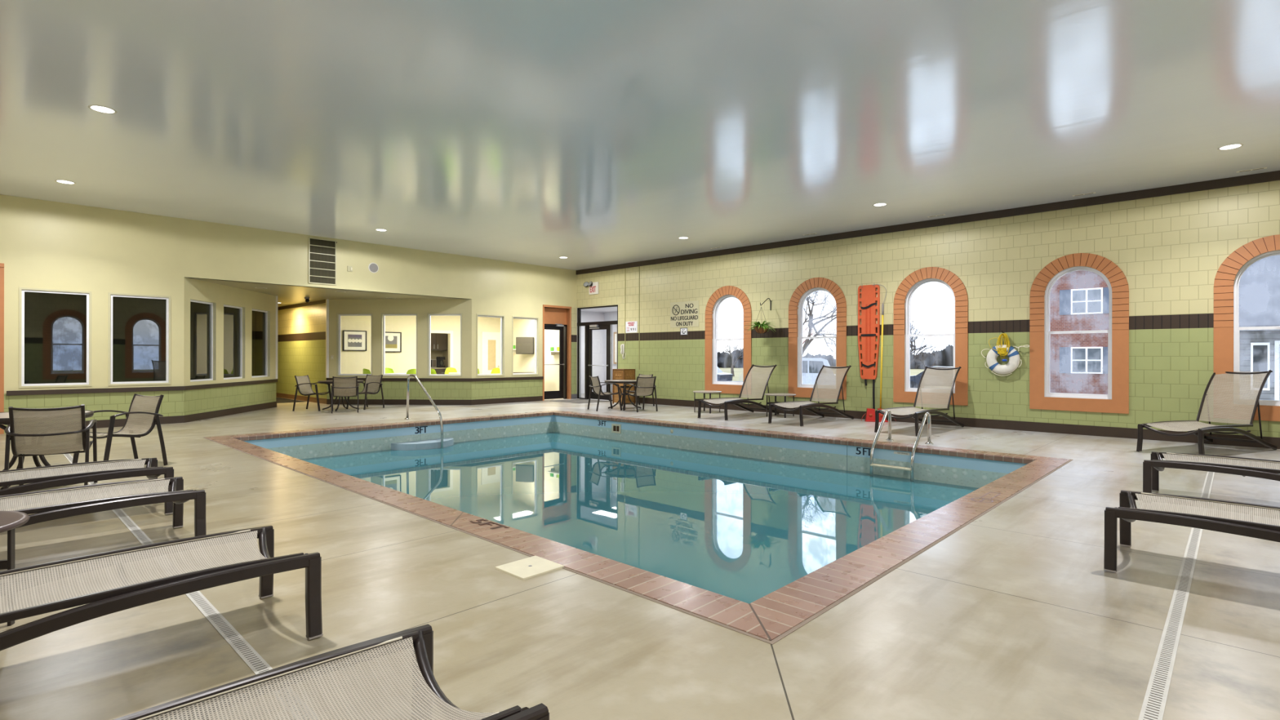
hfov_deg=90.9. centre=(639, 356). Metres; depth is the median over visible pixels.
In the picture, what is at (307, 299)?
dome camera
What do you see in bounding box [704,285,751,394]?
window
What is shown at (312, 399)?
baseboard
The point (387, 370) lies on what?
shell chair
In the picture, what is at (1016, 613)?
floor
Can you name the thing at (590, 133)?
ceiling
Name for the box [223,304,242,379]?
window
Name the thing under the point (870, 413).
box
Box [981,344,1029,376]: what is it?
buoy
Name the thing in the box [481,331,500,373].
door
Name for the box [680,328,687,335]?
notice
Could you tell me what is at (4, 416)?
round table
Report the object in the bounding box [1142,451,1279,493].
sun lounger
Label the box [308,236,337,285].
air vent
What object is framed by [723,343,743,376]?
bare tree
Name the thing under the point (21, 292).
window
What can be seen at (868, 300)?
board
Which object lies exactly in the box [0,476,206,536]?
sun lounger
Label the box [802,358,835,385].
pickup truck
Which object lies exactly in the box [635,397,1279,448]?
baseboard
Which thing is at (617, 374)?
base cabinet
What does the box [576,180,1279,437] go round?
wall
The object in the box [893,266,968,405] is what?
window
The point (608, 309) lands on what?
ceiling
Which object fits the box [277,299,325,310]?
trim
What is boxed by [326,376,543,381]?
trim
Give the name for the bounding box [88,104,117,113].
recessed light
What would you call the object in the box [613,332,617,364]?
framed notice
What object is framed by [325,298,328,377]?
trim
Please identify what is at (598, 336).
wall
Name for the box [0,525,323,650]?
sun lounger
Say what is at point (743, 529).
pool water
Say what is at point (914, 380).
parked car
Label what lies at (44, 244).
wall
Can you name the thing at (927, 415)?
pool ladder
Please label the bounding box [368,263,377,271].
grille
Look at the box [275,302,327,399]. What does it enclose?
wall
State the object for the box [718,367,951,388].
ground
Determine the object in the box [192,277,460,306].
ceiling
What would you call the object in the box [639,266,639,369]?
trim
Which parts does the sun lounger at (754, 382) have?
leg, seat rail, leg, arched rail, seat rail, rail, arched rail, rail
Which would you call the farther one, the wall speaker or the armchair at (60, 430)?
the wall speaker
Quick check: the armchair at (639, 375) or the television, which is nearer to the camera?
the armchair at (639, 375)
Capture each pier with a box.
[571,307,577,394]
[571,394,577,399]
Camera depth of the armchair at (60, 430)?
5.63 m
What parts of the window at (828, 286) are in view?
frame, sash, sash, pane, pane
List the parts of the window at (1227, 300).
frame, sash, sash, pane, pane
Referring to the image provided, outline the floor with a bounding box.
[0,396,1279,719]
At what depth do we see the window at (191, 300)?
12.81 m
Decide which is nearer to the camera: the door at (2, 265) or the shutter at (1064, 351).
the door at (2, 265)
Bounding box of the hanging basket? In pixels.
[743,297,777,333]
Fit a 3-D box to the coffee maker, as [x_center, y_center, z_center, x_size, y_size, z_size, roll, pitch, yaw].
[-6.614,0.178,20.937,0.245,0.360,0.200,0,0,44]
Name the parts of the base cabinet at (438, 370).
drawer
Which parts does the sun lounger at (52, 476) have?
edge cord, seat rail, seat rail, arched rail, leg, leg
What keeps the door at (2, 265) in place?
in the wall at (44, 244)
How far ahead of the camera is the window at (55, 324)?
14.52 m
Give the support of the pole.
on the floor
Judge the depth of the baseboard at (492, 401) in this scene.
16.31 m
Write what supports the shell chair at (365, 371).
on the floor
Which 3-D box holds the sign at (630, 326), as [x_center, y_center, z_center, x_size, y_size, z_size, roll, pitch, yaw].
[-0.234,-0.810,17.201,0.440,0.310,0.013,0,0,44]
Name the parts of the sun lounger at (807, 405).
leg, seat rail, arched rail, leg, rail, seat rail, arched rail, rail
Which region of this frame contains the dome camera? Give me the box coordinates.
[304,297,309,302]
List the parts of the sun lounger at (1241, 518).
leg, leg, arched rail, arched rail, seat rail, seat rail, edge cord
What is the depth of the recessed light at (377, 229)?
12.78 m
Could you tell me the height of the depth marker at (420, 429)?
0.125 m
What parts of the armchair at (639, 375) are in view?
leg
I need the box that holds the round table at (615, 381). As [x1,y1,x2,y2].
[604,379,641,409]
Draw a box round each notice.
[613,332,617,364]
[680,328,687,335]
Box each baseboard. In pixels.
[85,401,276,428]
[275,392,326,404]
[326,395,542,404]
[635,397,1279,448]
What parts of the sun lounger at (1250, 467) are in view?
leg, leg, arched rail, seat rail, seat rail, edge cord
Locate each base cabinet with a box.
[431,367,448,373]
[612,368,635,404]
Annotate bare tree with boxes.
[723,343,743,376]
[802,290,836,361]
[802,311,836,345]
[910,315,938,364]
[913,348,941,368]
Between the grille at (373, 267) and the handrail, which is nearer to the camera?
the handrail
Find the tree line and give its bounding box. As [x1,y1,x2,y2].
[716,344,953,368]
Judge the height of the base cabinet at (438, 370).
0.880 m
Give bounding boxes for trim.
[6,378,277,395]
[203,437,1072,644]
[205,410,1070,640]
[275,295,277,378]
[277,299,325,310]
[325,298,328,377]
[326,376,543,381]
[431,329,453,367]
[576,170,1279,275]
[624,268,626,343]
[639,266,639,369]
[846,445,847,470]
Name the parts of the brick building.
pane, pane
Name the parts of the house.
pane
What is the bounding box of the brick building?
[1049,270,1109,394]
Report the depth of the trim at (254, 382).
11.20 m
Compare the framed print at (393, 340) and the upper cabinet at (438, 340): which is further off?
the upper cabinet at (438, 340)
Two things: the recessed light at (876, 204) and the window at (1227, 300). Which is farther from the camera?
the recessed light at (876, 204)
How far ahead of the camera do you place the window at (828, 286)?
13.53 m
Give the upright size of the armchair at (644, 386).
0.807 m
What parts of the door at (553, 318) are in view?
frame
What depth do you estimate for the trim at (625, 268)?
17.36 m
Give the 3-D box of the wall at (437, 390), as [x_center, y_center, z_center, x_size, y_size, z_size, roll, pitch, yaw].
[-6.228,-0.125,16.358,3.807,2.727,0.120,0,0,3]
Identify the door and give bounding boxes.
[0,262,4,434]
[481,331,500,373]
[542,304,571,400]
[577,304,617,400]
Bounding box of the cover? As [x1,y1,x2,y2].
[495,555,564,580]
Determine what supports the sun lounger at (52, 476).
on the floor
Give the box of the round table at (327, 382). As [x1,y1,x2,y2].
[317,379,363,411]
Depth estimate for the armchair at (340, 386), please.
13.92 m
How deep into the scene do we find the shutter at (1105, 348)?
29.14 m
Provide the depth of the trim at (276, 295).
15.47 m
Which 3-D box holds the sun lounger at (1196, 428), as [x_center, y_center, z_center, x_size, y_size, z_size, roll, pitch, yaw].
[7.622,0.721,8.453,1.983,1.084,0.724,0,0,-25]
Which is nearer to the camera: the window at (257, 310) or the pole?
the pole
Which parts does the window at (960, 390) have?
frame, sash, sash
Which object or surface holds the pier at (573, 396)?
attached to the wall pier at (574, 310)
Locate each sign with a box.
[583,280,599,294]
[625,320,637,333]
[670,300,698,327]
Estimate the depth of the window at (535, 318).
17.62 m
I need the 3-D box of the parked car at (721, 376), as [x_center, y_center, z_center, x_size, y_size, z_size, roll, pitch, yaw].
[3.415,1.166,38.835,4.250,1.380,1.800,0,0,34]
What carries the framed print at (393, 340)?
attached to the wall at (351, 362)
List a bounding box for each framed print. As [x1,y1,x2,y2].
[342,329,366,351]
[385,331,401,352]
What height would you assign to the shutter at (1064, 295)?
1.200 m
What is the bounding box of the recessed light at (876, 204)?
[872,203,887,206]
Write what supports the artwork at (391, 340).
attached to the framed print at (393, 340)
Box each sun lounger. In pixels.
[0,457,173,514]
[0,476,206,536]
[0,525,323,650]
[112,623,549,719]
[697,364,779,420]
[768,364,853,426]
[874,366,964,435]
[1103,489,1279,572]
[1135,369,1277,454]
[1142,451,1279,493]
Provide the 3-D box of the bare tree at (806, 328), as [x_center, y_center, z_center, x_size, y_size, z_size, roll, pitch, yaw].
[9.665,-0.742,40.998,5.678,5.336,5.100,0,0,-43]
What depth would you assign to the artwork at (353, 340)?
17.66 m
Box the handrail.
[404,374,443,448]
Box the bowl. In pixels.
[754,326,768,333]
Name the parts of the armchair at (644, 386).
leg, rail, leg, armrest, leg, rail, leg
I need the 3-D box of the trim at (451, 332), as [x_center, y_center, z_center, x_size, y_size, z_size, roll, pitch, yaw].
[-6.210,0.209,19.580,0.020,2.060,0.890,0,0,44]
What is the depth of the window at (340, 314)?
16.36 m
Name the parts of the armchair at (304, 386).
leg, rail, armrest, leg, leg, rail, leg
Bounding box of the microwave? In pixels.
[431,359,436,367]
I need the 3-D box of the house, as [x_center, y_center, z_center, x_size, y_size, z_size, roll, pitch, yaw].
[23.381,-2.207,18.066,11.000,8.200,9.600,0,0,44]
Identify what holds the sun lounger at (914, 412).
on the floor
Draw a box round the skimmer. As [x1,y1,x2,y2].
[611,423,621,433]
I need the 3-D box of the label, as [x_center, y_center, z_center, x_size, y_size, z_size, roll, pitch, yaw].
[3.678,1.357,8.859,0.220,0.036,0.006,0,0,44]
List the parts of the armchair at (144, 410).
leg, leg, rail, armrest, leg, rail, leg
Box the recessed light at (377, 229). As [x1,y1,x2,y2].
[375,228,386,231]
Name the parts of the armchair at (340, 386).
leg, rail, armrest, rail, leg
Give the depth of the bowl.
13.84 m
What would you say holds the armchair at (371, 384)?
on the floor
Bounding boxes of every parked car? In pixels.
[716,366,733,381]
[910,366,953,387]
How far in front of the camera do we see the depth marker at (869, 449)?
9.23 m
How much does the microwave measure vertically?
0.280 m
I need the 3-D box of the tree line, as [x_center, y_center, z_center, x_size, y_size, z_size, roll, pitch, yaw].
[35.340,-0.090,87.296,112.958,4.208,49.751,0,0,44]
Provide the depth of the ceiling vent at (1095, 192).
9.91 m
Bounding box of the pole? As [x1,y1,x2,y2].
[871,284,886,408]
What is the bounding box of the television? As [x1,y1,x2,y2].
[515,337,533,354]
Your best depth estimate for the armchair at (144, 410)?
7.16 m
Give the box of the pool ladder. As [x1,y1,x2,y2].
[869,409,933,481]
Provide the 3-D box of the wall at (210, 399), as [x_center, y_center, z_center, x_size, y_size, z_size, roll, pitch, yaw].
[-8.796,-0.130,13.637,0.120,2.727,3.726,0,0,-6]
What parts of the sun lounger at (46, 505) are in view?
edge cord, seat rail, seat rail, arched rail, arched rail, leg, leg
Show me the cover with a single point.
(526, 568)
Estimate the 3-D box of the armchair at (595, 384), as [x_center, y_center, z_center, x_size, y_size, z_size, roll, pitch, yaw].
[-0.829,0.843,14.767,0.652,0.807,0.590,0,0,-27]
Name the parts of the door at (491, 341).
pane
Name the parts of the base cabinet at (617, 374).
corner post, carved panel, carved panel, corner post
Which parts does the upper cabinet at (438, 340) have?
door, door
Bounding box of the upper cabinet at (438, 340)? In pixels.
[431,333,447,350]
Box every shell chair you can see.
[363,368,370,373]
[385,368,394,373]
[406,368,416,373]
[431,368,436,373]
[444,367,457,373]
[490,367,500,373]
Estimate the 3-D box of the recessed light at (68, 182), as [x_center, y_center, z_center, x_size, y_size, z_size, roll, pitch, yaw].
[-8.487,-2.579,9.312,0.234,0.004,0.234,0,0,44]
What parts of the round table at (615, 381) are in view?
leg, leg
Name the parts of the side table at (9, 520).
leg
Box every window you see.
[18,287,91,387]
[190,299,213,382]
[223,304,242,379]
[251,308,267,377]
[336,312,373,376]
[381,312,417,376]
[426,312,462,377]
[476,313,504,376]
[511,315,538,375]
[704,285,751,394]
[788,277,846,399]
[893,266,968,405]
[1029,253,1128,413]
[1213,234,1279,421]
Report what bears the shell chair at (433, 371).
on the floor
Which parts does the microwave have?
control panel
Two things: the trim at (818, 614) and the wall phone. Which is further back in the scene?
the wall phone
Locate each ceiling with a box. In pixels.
[0,0,1279,270]
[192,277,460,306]
[581,306,617,312]
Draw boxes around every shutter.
[1059,289,1070,315]
[1059,346,1070,373]
[1103,287,1109,313]
[1103,346,1107,373]
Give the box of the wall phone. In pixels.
[620,343,626,359]
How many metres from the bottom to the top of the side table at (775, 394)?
0.476 m
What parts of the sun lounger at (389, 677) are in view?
seat rail, edge cord, arched rail, leg, seat rail, arched rail, leg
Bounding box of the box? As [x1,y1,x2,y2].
[861,408,896,422]
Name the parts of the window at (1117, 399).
frame, pane, sash, sash, pane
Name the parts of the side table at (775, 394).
leg, leg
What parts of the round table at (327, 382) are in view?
leg, leg, leg, leg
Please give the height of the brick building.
9.200 m
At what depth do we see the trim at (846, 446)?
9.42 m
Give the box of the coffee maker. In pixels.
[435,356,444,367]
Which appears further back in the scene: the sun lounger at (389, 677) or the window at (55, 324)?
the window at (55, 324)
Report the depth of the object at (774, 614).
4.39 m
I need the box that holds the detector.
[346,266,352,271]
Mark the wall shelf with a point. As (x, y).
(553, 353)
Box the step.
[391,437,453,450]
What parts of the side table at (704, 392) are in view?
leg, leg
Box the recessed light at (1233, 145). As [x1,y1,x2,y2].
[1217,143,1243,150]
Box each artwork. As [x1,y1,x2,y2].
[347,334,361,346]
[385,334,397,348]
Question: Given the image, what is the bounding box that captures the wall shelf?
[547,351,559,355]
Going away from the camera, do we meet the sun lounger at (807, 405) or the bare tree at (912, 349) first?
the sun lounger at (807, 405)
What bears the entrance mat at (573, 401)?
on the floor
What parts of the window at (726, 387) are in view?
sash, frame, sash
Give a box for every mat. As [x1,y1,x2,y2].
[275,397,304,403]
[551,399,609,403]
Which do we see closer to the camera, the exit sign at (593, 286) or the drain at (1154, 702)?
the drain at (1154, 702)
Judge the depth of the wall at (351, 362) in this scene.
18.76 m
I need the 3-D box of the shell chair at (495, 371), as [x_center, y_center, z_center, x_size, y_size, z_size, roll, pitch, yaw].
[-4.340,0.783,18.380,0.440,0.922,0.510,0,0,34]
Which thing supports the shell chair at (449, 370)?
on the floor
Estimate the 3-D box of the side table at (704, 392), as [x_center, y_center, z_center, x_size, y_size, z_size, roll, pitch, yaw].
[1.518,1.015,14.228,0.650,0.476,0.650,0,0,38]
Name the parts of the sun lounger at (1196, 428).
leg, seat rail, arched rail, leg, rail, seat rail, arched rail, rail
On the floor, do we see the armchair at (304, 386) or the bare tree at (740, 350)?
the armchair at (304, 386)
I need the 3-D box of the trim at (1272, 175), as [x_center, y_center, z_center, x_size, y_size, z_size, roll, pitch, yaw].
[4.160,-2.494,13.015,16.708,0.128,0.030,0,0,44]
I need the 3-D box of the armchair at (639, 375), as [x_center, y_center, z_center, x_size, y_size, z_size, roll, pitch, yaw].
[-0.049,0.845,15.918,0.652,0.807,0.590,0,0,-44]
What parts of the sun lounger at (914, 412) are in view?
leg, seat rail, arched rail, leg, rail, seat rail, arched rail, rail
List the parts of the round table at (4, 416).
leg, leg, leg, leg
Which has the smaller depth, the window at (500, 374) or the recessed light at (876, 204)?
the recessed light at (876, 204)
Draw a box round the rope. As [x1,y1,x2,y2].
[988,330,1010,361]
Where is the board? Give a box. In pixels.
[857,284,879,408]
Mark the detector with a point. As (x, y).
(349, 268)
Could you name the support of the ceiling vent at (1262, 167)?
in the ceiling at (590, 133)
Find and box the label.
[893,451,909,455]
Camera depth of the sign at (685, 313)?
15.91 m
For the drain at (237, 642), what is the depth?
2.96 m
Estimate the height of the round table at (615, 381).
0.678 m
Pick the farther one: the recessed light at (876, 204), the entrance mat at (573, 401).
the entrance mat at (573, 401)
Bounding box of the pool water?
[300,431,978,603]
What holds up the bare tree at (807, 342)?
on the ground
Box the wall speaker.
[368,262,378,273]
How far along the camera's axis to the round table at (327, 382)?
14.67 m
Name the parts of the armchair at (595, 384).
leg, leg, rail, armrest, rail, leg, leg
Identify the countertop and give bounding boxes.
[431,367,448,368]
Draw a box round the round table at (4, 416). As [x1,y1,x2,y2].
[0,409,93,489]
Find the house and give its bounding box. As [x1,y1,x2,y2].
[1233,254,1279,400]
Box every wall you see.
[0,194,577,433]
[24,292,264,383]
[183,276,275,415]
[243,414,1027,488]
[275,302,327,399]
[327,298,471,399]
[340,315,500,373]
[431,333,448,367]
[513,318,559,391]
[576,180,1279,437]
[580,311,617,393]
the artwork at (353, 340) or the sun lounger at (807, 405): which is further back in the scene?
the artwork at (353, 340)
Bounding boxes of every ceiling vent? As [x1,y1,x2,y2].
[1072,191,1096,196]
[1236,167,1266,173]
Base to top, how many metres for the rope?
0.534 m
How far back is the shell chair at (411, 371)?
16.77 m
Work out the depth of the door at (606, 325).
18.41 m
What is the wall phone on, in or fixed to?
attached to the wall at (1170, 251)
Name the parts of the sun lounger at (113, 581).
edge cord, seat rail, seat rail, arched rail, leg, leg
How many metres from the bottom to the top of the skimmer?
0.180 m
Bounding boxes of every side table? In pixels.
[0,511,30,626]
[693,390,721,413]
[764,392,795,417]
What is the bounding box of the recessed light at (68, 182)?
[54,179,75,184]
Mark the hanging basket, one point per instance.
(762, 328)
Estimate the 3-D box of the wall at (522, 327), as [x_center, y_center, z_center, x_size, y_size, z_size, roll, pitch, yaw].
[-3.250,-0.131,20.044,3.672,2.750,0.001,0,0,44]
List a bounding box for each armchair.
[4,404,97,488]
[71,393,168,465]
[292,374,331,411]
[330,376,359,413]
[346,374,384,409]
[586,375,622,411]
[621,373,654,406]
[622,376,657,412]
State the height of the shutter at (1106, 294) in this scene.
1.200 m
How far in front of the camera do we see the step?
11.54 m
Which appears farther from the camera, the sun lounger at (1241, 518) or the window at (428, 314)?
the window at (428, 314)
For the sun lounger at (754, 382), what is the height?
1.084 m
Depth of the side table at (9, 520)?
2.93 m
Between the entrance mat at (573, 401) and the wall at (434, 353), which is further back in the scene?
the wall at (434, 353)
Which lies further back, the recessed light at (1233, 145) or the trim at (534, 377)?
the trim at (534, 377)
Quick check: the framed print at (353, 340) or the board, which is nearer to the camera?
the board
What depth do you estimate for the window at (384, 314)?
16.33 m
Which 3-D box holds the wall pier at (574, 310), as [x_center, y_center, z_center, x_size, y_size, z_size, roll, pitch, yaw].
[-1.958,-0.104,18.700,0.012,2.700,0.212,0,0,44]
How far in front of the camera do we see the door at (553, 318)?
18.55 m
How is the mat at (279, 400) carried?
on the floor
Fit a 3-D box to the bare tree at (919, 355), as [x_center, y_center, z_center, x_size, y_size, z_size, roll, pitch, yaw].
[20.236,0.647,44.321,1.849,2.591,1.736,0,0,31]
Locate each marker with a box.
[414,426,427,433]
[469,519,509,528]
[856,447,871,455]
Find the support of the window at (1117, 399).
in the wall at (1170, 251)
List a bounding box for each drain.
[62,453,272,674]
[1137,471,1214,719]
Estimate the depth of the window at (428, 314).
16.27 m
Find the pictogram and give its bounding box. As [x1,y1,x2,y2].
[970,492,1000,502]
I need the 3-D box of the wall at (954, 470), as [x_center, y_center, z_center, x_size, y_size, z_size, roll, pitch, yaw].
[-0.696,2.033,8.678,9.420,1.432,6.294,0,0,44]

